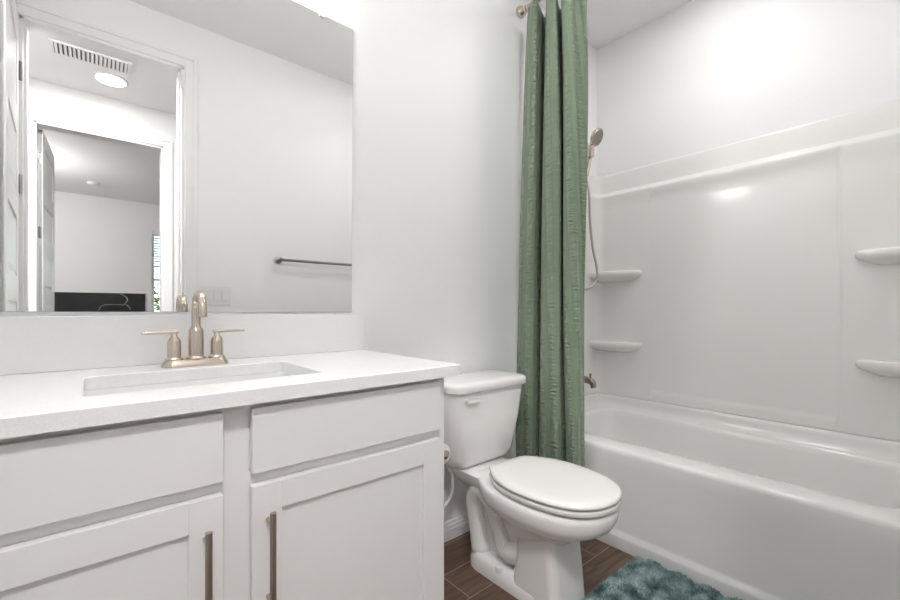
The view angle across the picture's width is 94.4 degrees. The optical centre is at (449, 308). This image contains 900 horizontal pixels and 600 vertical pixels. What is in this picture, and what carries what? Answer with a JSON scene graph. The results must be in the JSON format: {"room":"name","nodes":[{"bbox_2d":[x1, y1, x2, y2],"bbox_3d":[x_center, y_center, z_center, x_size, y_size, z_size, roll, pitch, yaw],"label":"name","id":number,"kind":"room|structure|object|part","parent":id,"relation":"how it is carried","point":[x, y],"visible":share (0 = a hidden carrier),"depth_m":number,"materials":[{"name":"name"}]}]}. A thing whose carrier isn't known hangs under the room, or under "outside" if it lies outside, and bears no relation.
{"room":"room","nodes":[
{"label":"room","id":0,"kind":"room"},
{"bbox_2d":[0,0,596,521],"bbox_3d":[-0.163,-0.333,1.850,3.130,2.750,0.140,0,0,-40],"label":"wall","id":1,"kind":"structure","parent":0,"point":[435,152],"depth_m":1.86,"materials":[{"name":"white paint"}]},
{"bbox_2d":[0,0,352,311],"bbox_3d":[-0.777,-0.528,1.229,1.080,1.082,0.011,0,0,-40],"label":"mirror","id":2,"kind":"object","parent":1,"relation":"attached to","point":[154,154],"visible":1,"depth_m":1.21,"materials":[{"name":"grey mirror"}]},
{"bbox_2d":[0,314,365,374],"bbox_3d":[-0.768,0.087,1.229,1.157,0.137,0.020,0,0,-40],"label":"backsplash","id":3,"kind":"structure","parent":1,"relation":"attached to","point":[28,344],"depth_m":1.15,"materials":[{"name":"white stone"}]},
{"bbox_2d":[444,467,454,508],"bbox_3d":[-0.105,0.770,1.728,0.272,0.223,0.097,0,0,-31],"label":"supply hose","id":4,"kind":"object","parent":1,"relation":"attached to","point":[450,470],"visible":0.43,"depth_m":1.77,"materials":[{"name":"white plastic"}]},
{"bbox_2d":[444,513,469,542],"bbox_3d":[0.006,1.002,1.893,0.961,0.082,0.014,0,0,-40],"label":"baseboard","id":5,"kind":"structure","parent":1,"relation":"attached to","point":[455,527],"depth_m":1.91,"materials":[{"name":"white paint"}]},
{"bbox_2d":[516,0,541,18],"bbox_3d":[0.848,-1.569,1.651,0.062,0.062,1.473,0,0,-40],"label":"curtain rod","id":6,"kind":"object","parent":1,"relation":"attached to","point":[521,10],"visible":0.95,"depth_m":2.18,"materials":[{"name":"silver metal"}]},
{"bbox_2d":[516,0,587,466],"bbox_3d":[0.512,-0.356,2.047,0.180,2.358,0.396,0,0,-32],"label":"shower curtain","id":7,"kind":"object","parent":6,"relation":"hanging from","point":[550,353],"visible":0.88,"depth_m":1.98,"materials":[{"name":"green fabric"}]},
{"bbox_2d":[584,128,602,290],"bbox_3d":[0.755,-0.572,2.443,0.274,0.937,0.168,0,0,-11],"label":"shower","id":8,"kind":"object","parent":1,"relation":"attached to","point":[596,137],"visible":0.65,"depth_m":2.41,"materials":[{"name":"silver metal"}]},
{"bbox_3d":[0.740,-0.959,2.442,0.190,0.163,0.079,0,0,34],"label":"wall arm","id":9,"kind":"part","parent":8,"relation":"part of","materials":[{"name":"silver metal"}]},
{"bbox_3d":[0.826,-0.889,2.432,0.075,0.238,0.044,0,0,19],"label":"handle","id":10,"kind":"part","parent":8,"relation":"part of","materials":[{"name":"silver metal"}]},
{"bbox_2d":[444,531,632,599],"bbox_3d":[1.220,1.083,-1.588,6.200,0.080,7.200,0,0,-40],"label":"floor","id":11,"kind":"structure","parent":0,"point":[600,560],"depth_m":1.67,"materials":[{"name":"brown tile"}]},
{"bbox_2d":[0,378,443,599],"bbox_3d":[-0.581,0.615,1.010,1.071,0.856,0.595,0,0,-40],"label":"vanity cabinet","id":12,"kind":"object","parent":11,"relation":"on","point":[339,495],"visible":0.95,"depth_m":0.83,"materials":[{"name":"white paint"}]},
{"bbox_3d":[-0.624,0.633,0.649,0.371,0.446,0.010,0,0,-40],"label":"door panel","id":13,"kind":"part","parent":12,"relation":"part of","materials":[{"name":"white paint"}]},
{"bbox_3d":[-0.622,0.265,0.646,0.483,0.132,0.018,0,0,-40],"label":"drawer","id":14,"kind":"part","parent":12,"relation":"part of","materials":[{"name":"white paint"}]},
{"bbox_3d":[-0.622,0.633,0.646,0.483,0.558,0.018,0,0,-40],"label":"door","id":15,"kind":"part","parent":12,"relation":"part of","materials":[{"name":"white paint"}]},
{"bbox_3d":[-0.443,0.505,0.761,0.012,0.204,0.037,0,0,-40],"label":"handle","id":16,"kind":"part","parent":12,"relation":"part of","materials":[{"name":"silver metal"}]},
{"bbox_2d":[0,314,460,438],"bbox_3d":[-0.588,0.102,1.017,1.157,0.168,0.576,0,0,-40],"label":"countertop","id":17,"kind":"structure","parent":12,"relation":"on","point":[48,364],"depth_m":1.04,"materials":[{"name":"white stone"}]},
{"bbox_2d":[84,372,293,395],"bbox_3d":[-0.573,0.254,0.990,0.486,0.134,0.326,0,0,-40],"label":"sink basin","id":18,"kind":"object","parent":17,"relation":"in","point":[135,388],"visible":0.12,"depth_m":1.07,"materials":[{"name":"white ceramic"}]},
{"bbox_2d":[141,290,244,367],"bbox_3d":[-0.679,0.053,1.126,0.246,0.206,0.130,0,0,-40],"label":"faucet","id":19,"kind":"object","parent":17,"relation":"on","point":[196,357],"visible":1,"depth_m":1.14,"materials":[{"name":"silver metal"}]},
{"bbox_3d":[-0.765,0.064,1.102,0.082,0.008,0.015,0,0,-40],"label":"lever","id":20,"kind":"part","parent":19,"relation":"part of","materials":[{"name":"silver metal"}]},
{"bbox_3d":[-0.742,0.102,1.122,0.042,0.070,0.042,0,0,-40],"label":"handle","id":21,"kind":"part","parent":19,"relation":"part of","materials":[{"name":"silver metal"}]},
{"bbox_3d":[-0.703,0.146,1.155,0.162,0.019,0.056,0,0,-40],"label":"plate","id":22,"kind":"part","parent":19,"relation":"part of","materials":[{"name":"silver metal"}]},
{"bbox_3d":[-0.678,0.043,1.125,0.048,0.187,0.126,0,0,-40],"label":"spout","id":23,"kind":"part","parent":19,"relation":"part of","materials":[{"name":"silver metal"}]},
{"bbox_3d":[-0.664,0.102,1.188,0.042,0.070,0.042,0,0,-40],"label":"handle","id":24,"kind":"part","parent":19,"relation":"part of","materials":[{"name":"silver metal"}]},
{"bbox_3d":[-0.641,0.064,1.208,0.082,0.008,0.015,0,0,-40],"label":"lever","id":25,"kind":"part","parent":19,"relation":"part of","materials":[{"name":"silver metal"}]},
{"bbox_3d":[-0.357,0.505,0.834,0.012,0.204,0.037,0,0,-40],"label":"handle","id":26,"kind":"part","parent":12,"relation":"part of","materials":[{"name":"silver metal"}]},
{"bbox_3d":[-0.215,0.265,0.993,0.483,0.132,0.018,0,0,-40],"label":"drawer","id":27,"kind":"part","parent":12,"relation":"part of","materials":[{"name":"white paint"}]},
{"bbox_3d":[-0.215,0.633,0.993,0.483,0.558,0.018,0,0,-40],"label":"door","id":28,"kind":"part","parent":12,"relation":"part of","materials":[{"name":"white paint"}]},
{"bbox_3d":[-0.217,0.633,0.995,0.371,0.446,0.010,0,0,-40],"label":"door panel","id":29,"kind":"part","parent":12,"relation":"part of","materials":[{"name":"white paint"}]},
{"bbox_2d":[444,450,449,458],"bbox_3d":[-0.078,0.430,1.286,0.051,0.044,0.184,0,0,-40],"label":"toilet paper holder","id":30,"kind":"object","parent":12,"relation":"attached to","point":[446,453],"visible":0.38,"depth_m":1.22,"materials":[{"name":"silver metal"}]},
{"bbox_2d":[444,444,449,464],"bbox_3d":[-0.057,0.436,1.281,0.067,0.067,0.100,0,0,-40],"label":"toilet paper roll","id":31,"kind":"object","parent":30,"relation":"on","point":[446,447],"visible":0.09,"depth_m":1.25,"materials":[{"name":"white paper"}]},
{"bbox_2d":[444,370,621,599],"bbox_3d":[0.285,0.668,1.623,0.456,0.748,0.763,0,0,-40],"label":"toilet","id":32,"kind":"object","parent":11,"relation":"on","point":[529,517],"visible":0.97,"depth_m":1.53,"materials":[{"name":"white ceramic"}]},
{"bbox_3d":[0.088,0.367,1.656,0.072,0.024,0.028,0,0,-40],"label":"flush lever","id":33,"kind":"part","parent":32,"relation":"part of","materials":[{"name":"white plastic"}]},
{"bbox_3d":[0.113,0.496,1.825,0.428,0.320,0.214,0,0,-40],"label":"tank","id":34,"kind":"part","parent":32,"relation":"part of","materials":[{"name":"white ceramic"}]},
{"bbox_3d":[0.117,0.315,1.821,0.456,0.042,0.242,0,0,-40],"label":"tank lid","id":35,"kind":"part","parent":32,"relation":"part of","materials":[{"name":"white ceramic"}]},
{"bbox_3d":[0.346,0.769,1.540,0.375,0.227,0.543,0,0,-40],"label":"bowl","id":36,"kind":"part","parent":32,"relation":"part of","materials":[{"name":"white ceramic"}]},
{"bbox_3d":[0.376,0.640,1.504,0.365,0.018,0.465,0,0,-40],"label":"seat","id":37,"kind":"part","parent":32,"relation":"part of","materials":[{"name":"white plastic"}]},
{"bbox_3d":[0.376,0.615,1.504,0.365,0.020,0.465,0,0,-40],"label":"seat lid","id":38,"kind":"part","parent":32,"relation":"part of","materials":[{"name":"white plastic"}]},
{"bbox_2d":[581,556,741,599],"bbox_3d":[0.811,1.017,1.295,0.535,0.049,0.737,0,0,-40],"label":"bath mat","id":39,"kind":"object","parent":11,"relation":"on","point":[639,579],"visible":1,"depth_m":1.52,"materials":[{"name":"teal fabric"}]},
{"bbox_2d":[584,393,899,599],"bbox_3d":[1.151,0.793,1.922,0.788,0.498,1.487,0,0,-40],"label":"bathtub","id":40,"kind":"object","parent":11,"relation":"on","point":[744,507],"visible":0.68,"depth_m":1.65,"materials":[{"name":"white ceramic"}]},
{"bbox_2d":[532,0,692,49],"bbox_3d":[1.220,-1.758,-1.588,6.200,0.100,7.200,0,0,-40],"label":"ceiling","id":41,"kind":"structure","parent":0,"point":[608,21],"depth_m":2.43,"materials":[{"name":"white paint"}]},
{"bbox_2d":[584,100,899,441],"bbox_3d":[1.164,-0.159,1.933,0.759,1.402,1.493,0,0,-40],"label":"shower surround","id":42,"kind":"object","parent":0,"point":[756,277],"visible":0.91,"depth_m":2.05,"materials":[{"name":"white plastic"}]},
{"bbox_2d":[584,373,596,387],"bbox_3d":[0.775,0.412,2.430,0.064,0.085,0.171,0,0,-40],"label":"tub spout","id":43,"kind":"object","parent":42,"relation":"attached to","point":[588,380],"visible":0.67,"depth_m":2.38,"materials":[{"name":"silver metal"}]},
{"bbox_2d":[590,340,641,352],"bbox_3d":[1.021,0.236,2.580,0.105,0.068,0.285,0,0,-40],"label":"shelf","id":44,"kind":"object","parent":42,"relation":"attached to","point":[596,346],"depth_m":2.57,"materials":[{"name":"white plastic"}]},
{"bbox_2d":[590,270,641,282],"bbox_3d":[1.021,-0.202,2.580,0.105,0.068,0.285,0,0,-40],"label":"shelf","id":45,"kind":"object","parent":42,"relation":"attached to","point":[604,276],"depth_m":2.57,"materials":[{"name":"white plastic"}]},
{"bbox_2d":[855,359,899,377],"bbox_3d":[1.792,0.248,1.674,0.105,0.068,0.250,0,0,-40],"label":"shelf","id":46,"kind":"object","parent":42,"relation":"attached to","point":[864,368],"depth_m":1.73,"materials":[{"name":"white plastic"}]},
{"bbox_2d":[855,246,899,264],"bbox_3d":[1.792,-0.215,1.674,0.105,0.068,0.250,0,0,-40],"label":"shelf","id":47,"kind":"object","parent":42,"relation":"attached to","point":[864,255],"depth_m":1.73,"materials":[{"name":"white plastic"}]},
{"bbox_2d":[597,0,899,176],"bbox_3d":[1.539,-0.333,2.173,0.120,2.750,1.614,0,0,-40],"label":"wall","id":48,"kind":"structure","parent":0,"point":[702,75],"depth_m":2.15,"materials":[{"name":"white paint"}]}
]}

